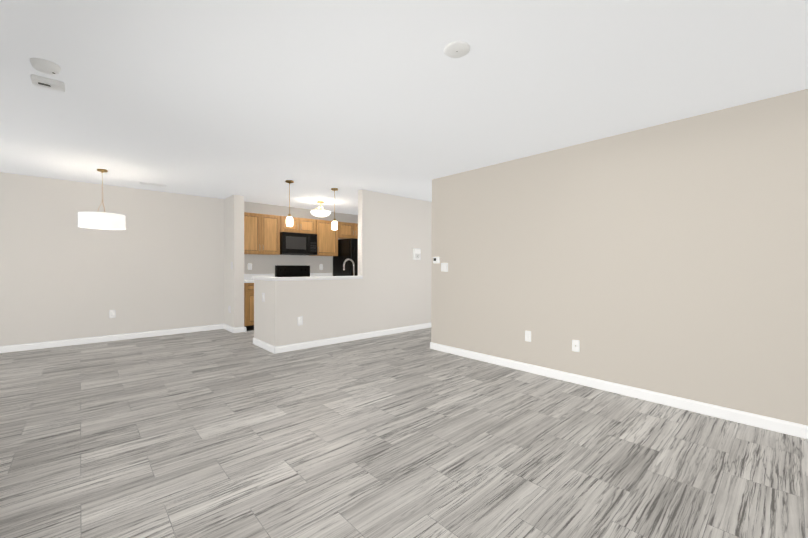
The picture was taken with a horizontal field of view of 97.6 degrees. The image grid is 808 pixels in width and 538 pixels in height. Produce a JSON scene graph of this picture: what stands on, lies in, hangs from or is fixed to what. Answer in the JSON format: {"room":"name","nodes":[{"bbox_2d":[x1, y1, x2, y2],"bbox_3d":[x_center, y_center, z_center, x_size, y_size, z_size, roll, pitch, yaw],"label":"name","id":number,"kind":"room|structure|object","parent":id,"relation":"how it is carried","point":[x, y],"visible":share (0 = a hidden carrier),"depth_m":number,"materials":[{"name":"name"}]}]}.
{"room":"empty living room","nodes":[
{"label":"empty living room","id":0,"kind":"room"},
{"bbox_2d":[0,172,357,345],"bbox_3d":[-2.943,-0.101,7.072,8.700,2.425,0.120,0,1,-43],"label":"wall","id":1,"kind":"structure","parent":0,"point":[157,264],"depth_m":5.51,"materials":[{"name":"beige paint"}]},
{"bbox_2d":[0,324,223,352],"bbox_3d":[-4.734,1.078,5.355,3.730,0.088,0.014,0,1,-43],"label":"baseboard","id":2,"kind":"structure","parent":1,"relation":"attached to","point":[29,346],"depth_m":5.44,"materials":[{"name":"white wood"}]},
{"bbox_2d":[109,310,114,317],"bbox_3d":[-4.554,0.701,5.519,0.070,0.115,0.008,0,1,-43],"label":"outlet","id":3,"kind":"object","parent":1,"relation":"attached to","point":[111,313],"visible":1,"depth_m":5.51,"materials":[{"name":"white plastic"}]},
{"bbox_2d":[244,212,279,254],"bbox_3d":[-2.835,-0.671,6.860,0.758,0.770,0.320,0,1,-43],"label":"upper cabinet","id":4,"kind":"object","parent":1,"relation":"attached to","point":[262,234],"depth_m":6.75,"materials":[{"name":"brown wood"}]},
{"bbox_2d":[280,216,315,233],"bbox_3d":[-2.266,-0.900,7.379,0.770,0.318,0.320,0,1,-43],"label":"upper cabinet","id":5,"kind":"object","parent":1,"relation":"attached to","point":[300,225],"depth_m":7.27,"materials":[{"name":"brown wood"}]},
{"bbox_2d":[280,232,316,254],"bbox_3d":[-2.229,-0.514,7.341,0.760,0.441,0.432,0,1,-43],"label":"over-the-range microwave","id":6,"kind":"object","parent":5,"relation":"attached to","point":[291,243],"visible":0.96,"depth_m":7.17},
{"bbox_2d":[309,220,339,255],"bbox_3d":[-1.775,-0.676,7.831,0.548,0.770,0.320,0,1,-43],"label":"upper cabinet","id":7,"kind":"object","parent":1,"relation":"attached to","point":[327,238],"depth_m":7.71,"materials":[{"name":"brown wood"}]},
{"bbox_2d":[340,222,357,238],"bbox_3d":[-1.267,-0.887,8.295,0.810,0.355,0.320,0,1,-43],"label":"upper cabinet","id":8,"kind":"object","parent":1,"relation":"attached to","point":[347,230],"depth_m":8.09,"materials":[{"name":"brown wood"}]},
{"bbox_2d":[224,194,243,327],"bbox_3d":[-3.104,-0.095,6.456,0.170,2.425,0.570,0,1,-43],"label":"wall","id":9,"kind":"structure","parent":0,"point":[234,250],"depth_m":6.28,"materials":[{"name":"beige paint"}]},
{"bbox_2d":[224,324,232,332],"bbox_3d":[-3.172,1.074,6.400,0.014,0.088,0.584,0,1,-43],"label":"baseboard","id":10,"kind":"structure","parent":9,"relation":"attached to","point":[228,328],"depth_m":6.39,"materials":[{"name":"white wood"}]},
{"bbox_2d":[233,327,244,332],"bbox_3d":[-2.911,1.076,6.252,0.198,0.088,0.014,0,1,-43],"label":"baseboard","id":11,"kind":"structure","parent":9,"relation":"attached to","point":[238,329],"depth_m":6.24,"materials":[{"name":"white wood"}]},
{"bbox_2d":[254,189,431,346],"bbox_3d":[-0.151,-0.088,6.749,5.020,2.425,0.790,0,1,-43],"label":"wall","id":12,"kind":"structure","parent":0,"point":[394,231],"depth_m":5.84,"materials":[{"name":"beige paint"}]},
{"bbox_2d":[252,276,268,279],"bbox_3d":[-2.017,0.133,5.164,0.175,0.040,0.660,0,1,-43],"label":"trim","id":13,"kind":"structure","parent":12,"relation":"on","point":[253,277],"depth_m":5.15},
{"bbox_2d":[253,338,275,353],"bbox_3d":[-2.011,1.091,5.059,0.014,0.088,0.818,0,1,-43],"label":"baseboard","id":14,"kind":"structure","parent":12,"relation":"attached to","point":[264,345],"depth_m":5.01,"materials":[{"name":"white wood"}]},
{"bbox_2d":[298,317,302,324],"bbox_3d":[-1.469,0.737,5.010,0.070,0.115,0.008,0,1,-43],"label":"outlet","id":15,"kind":"object","parent":12,"relation":"attached to","point":[300,320],"visible":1,"depth_m":5.01,"materials":[{"name":"white plastic"}]},
{"bbox_2d":[268,276,362,280],"bbox_3d":[-1.261,0.135,5.285,1.453,0.040,0.179,0,1,-43],"label":"trim","id":16,"kind":"structure","parent":12,"relation":"on","point":[300,278],"depth_m":5.12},
{"bbox_2d":[274,323,430,353],"bbox_3d":[0.111,1.085,6.459,5.034,0.088,0.014,0,1,-43],"label":"baseboard","id":17,"kind":"structure","parent":12,"relation":"attached to","point":[297,346],"depth_m":5.52,"materials":[{"name":"white wood"}]},
{"bbox_2d":[413,249,419,259],"bbox_3d":[0.236,-0.272,6.533,0.150,0.200,0.046,0,1,-43],"label":"door chime","id":18,"kind":"object","parent":12,"relation":"attached to","point":[416,254],"visible":1,"depth_m":6.50,"materials":[{"name":"white plastic"}]},
{"bbox_2d":[0,327,807,537],"bbox_3d":[0.680,1.212,3.126,9.300,0.100,11.220,0,1,-43],"label":"floor","id":19,"kind":"structure","parent":0,"point":[221,433],"depth_m":2.26,"materials":[{"name":"tile"}]},
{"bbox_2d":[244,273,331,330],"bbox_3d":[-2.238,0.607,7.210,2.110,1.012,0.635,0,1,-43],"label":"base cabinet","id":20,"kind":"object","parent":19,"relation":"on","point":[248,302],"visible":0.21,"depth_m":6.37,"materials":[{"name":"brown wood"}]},
{"bbox_2d":[275,265,309,276],"bbox_3d":[-2.138,0.521,7.248,0.750,1.185,0.713,0,1,-43],"label":"range","id":21,"kind":"object","parent":19,"relation":"on","point":[292,270],"visible":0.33,"depth_m":7.41,"materials":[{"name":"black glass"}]},
{"bbox_2d":[333,238,357,275],"bbox_3d":[-1.089,0.221,8.107,0.760,1.775,0.818,0,1,-43],"label":"fridge","id":22,"kind":"object","parent":19,"relation":"on","point":[348,248],"visible":0.33,"depth_m":7.73,"materials":[{"name":"black metal"}]},
{"bbox_3d":[-1.022,0.671,6.020,2.496,0.916,0.630,0,1,-43],"label":"base cabinet","id":23,"kind":"object","parent":19,"relation":"on","visible":0},
{"bbox_2d":[343,259,354,275],"bbox_3d":[-0.920,0.023,5.823,0.236,0.389,0.124,0,1,-43],"label":"faucet","id":24,"kind":"object","parent":23,"relation":"on","point":[351,260],"visible":0.83,"depth_m":5.83,"materials":[{"name":"silver metal"}]},
{"bbox_2d":[0,0,807,214],"bbox_3d":[0.689,-1.306,3.101,9.300,0.114,11.220,0,1,-43],"label":"ceiling","id":25,"kind":"structure","parent":0,"point":[263,101],"depth_m":2.39,"materials":[{"name":"white paint"}]},
{"bbox_2d":[30,58,60,74],"bbox_3d":[-2.211,-1.242,2.181,0.136,0.044,0.136,0,1,-43],"label":"smoke detector","id":26,"kind":"object","parent":25,"relation":"attached to","point":[44,66],"visible":1,"depth_m":2.15,"materials":[{"name":"white plastic"}]},
{"bbox_2d":[31,74,64,91],"bbox_3d":[-2.393,-1.247,2.380,0.160,0.037,0.120,0,1,-43],"label":"detector","id":27,"kind":"object","parent":25,"relation":"attached to","point":[45,82],"visible":1,"depth_m":2.36,"materials":[{"name":"white plastic"}]},
{"bbox_2d":[78,169,125,229],"bbox_3d":[-3.925,-0.913,4.602,0.470,0.760,0.470,0,1,-43],"label":"drum pendant light","id":28,"kind":"object","parent":25,"relation":"hanging from","point":[104,220],"visible":1,"depth_m":4.46,"materials":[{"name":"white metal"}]},
{"bbox_2d":[138,182,166,187],"bbox_3d":[-3.873,-1.296,5.445,0.340,0.008,0.160,0,1,-43],"label":"ceiling vent","id":29,"kind":"object","parent":25,"relation":"in","point":[151,184],"visible":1,"depth_m":5.41,"materials":[{"name":"white plastic"}]},
{"bbox_2d":[285,180,293,225],"bbox_3d":[-1.677,-0.961,5.183,0.120,0.660,0.120,0,1,-43],"label":"pendant light","id":30,"kind":"object","parent":25,"relation":"hanging from","point":[289,220],"visible":1,"depth_m":5.16,"materials":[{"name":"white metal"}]},
{"bbox_2d":[311,201,330,216],"bbox_3d":[-1.605,-1.156,6.820,0.380,0.300,0.380,0,1,-43],"label":"pendant light","id":31,"kind":"object","parent":25,"relation":"hanging from","point":[321,213],"visible":1,"depth_m":6.72,"materials":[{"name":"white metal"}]},
{"bbox_2d":[331,188,337,229],"bbox_3d":[-1.117,-0.964,5.696,0.120,0.660,0.120,0,1,-43],"label":"pendant light","id":32,"kind":"object","parent":25,"relation":"hanging from","point":[334,224],"visible":1,"depth_m":5.67,"materials":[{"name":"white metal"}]},
{"bbox_2d":[431,89,807,425],"bbox_3d":[2.787,-0.037,2.551,0.120,2.425,6.950,0,1,-43],"label":"wall","id":33,"kind":"structure","parent":0,"point":[669,258],"depth_m":3.12,"materials":[{"name":"beige paint"}]},
{"bbox_2d":[433,257,439,262],"bbox_3d":[0.454,-0.126,4.990,0.024,0.090,0.110,0,1,-43],"label":"thermostat","id":34,"kind":"object","parent":33,"relation":"attached to","point":[436,259],"visible":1,"depth_m":4.97,"materials":[{"name":"white plastic"}]},
{"bbox_2d":[441,263,447,270],"bbox_3d":[0.559,-0.025,4.884,0.012,0.115,0.116,0,1,-43],"label":"light switch","id":35,"kind":"object","parent":33,"relation":"attached to","point":[444,266],"visible":1,"depth_m":4.89,"materials":[{"name":"white plastic"}]},
{"bbox_2d":[525,331,530,341],"bbox_3d":[1.396,0.757,3.979,0.008,0.115,0.070,0,1,-43],"label":"electrical outlet","id":36,"kind":"object","parent":33,"relation":"attached to","point":[527,335],"visible":1,"depth_m":3.97,"materials":[{"name":"white plastic"}]},
{"bbox_2d":[572,340,578,351],"bbox_3d":[1.744,0.782,3.593,0.016,0.115,0.070,0,1,-43],"label":"electrical outlet","id":37,"kind":"object","parent":33,"relation":"attached to","point":[575,345],"visible":1,"depth_m":3.60,"materials":[{"name":"white plastic"}]},
{"bbox_2d":[430,342,807,438],"bbox_3d":[2.729,1.131,2.522,0.014,0.088,6.964,0,1,-43],"label":"baseboard","id":38,"kind":"structure","parent":33,"relation":"attached to","point":[778,425],"depth_m":3.11,"materials":[{"name":"white wood"}]}
]}

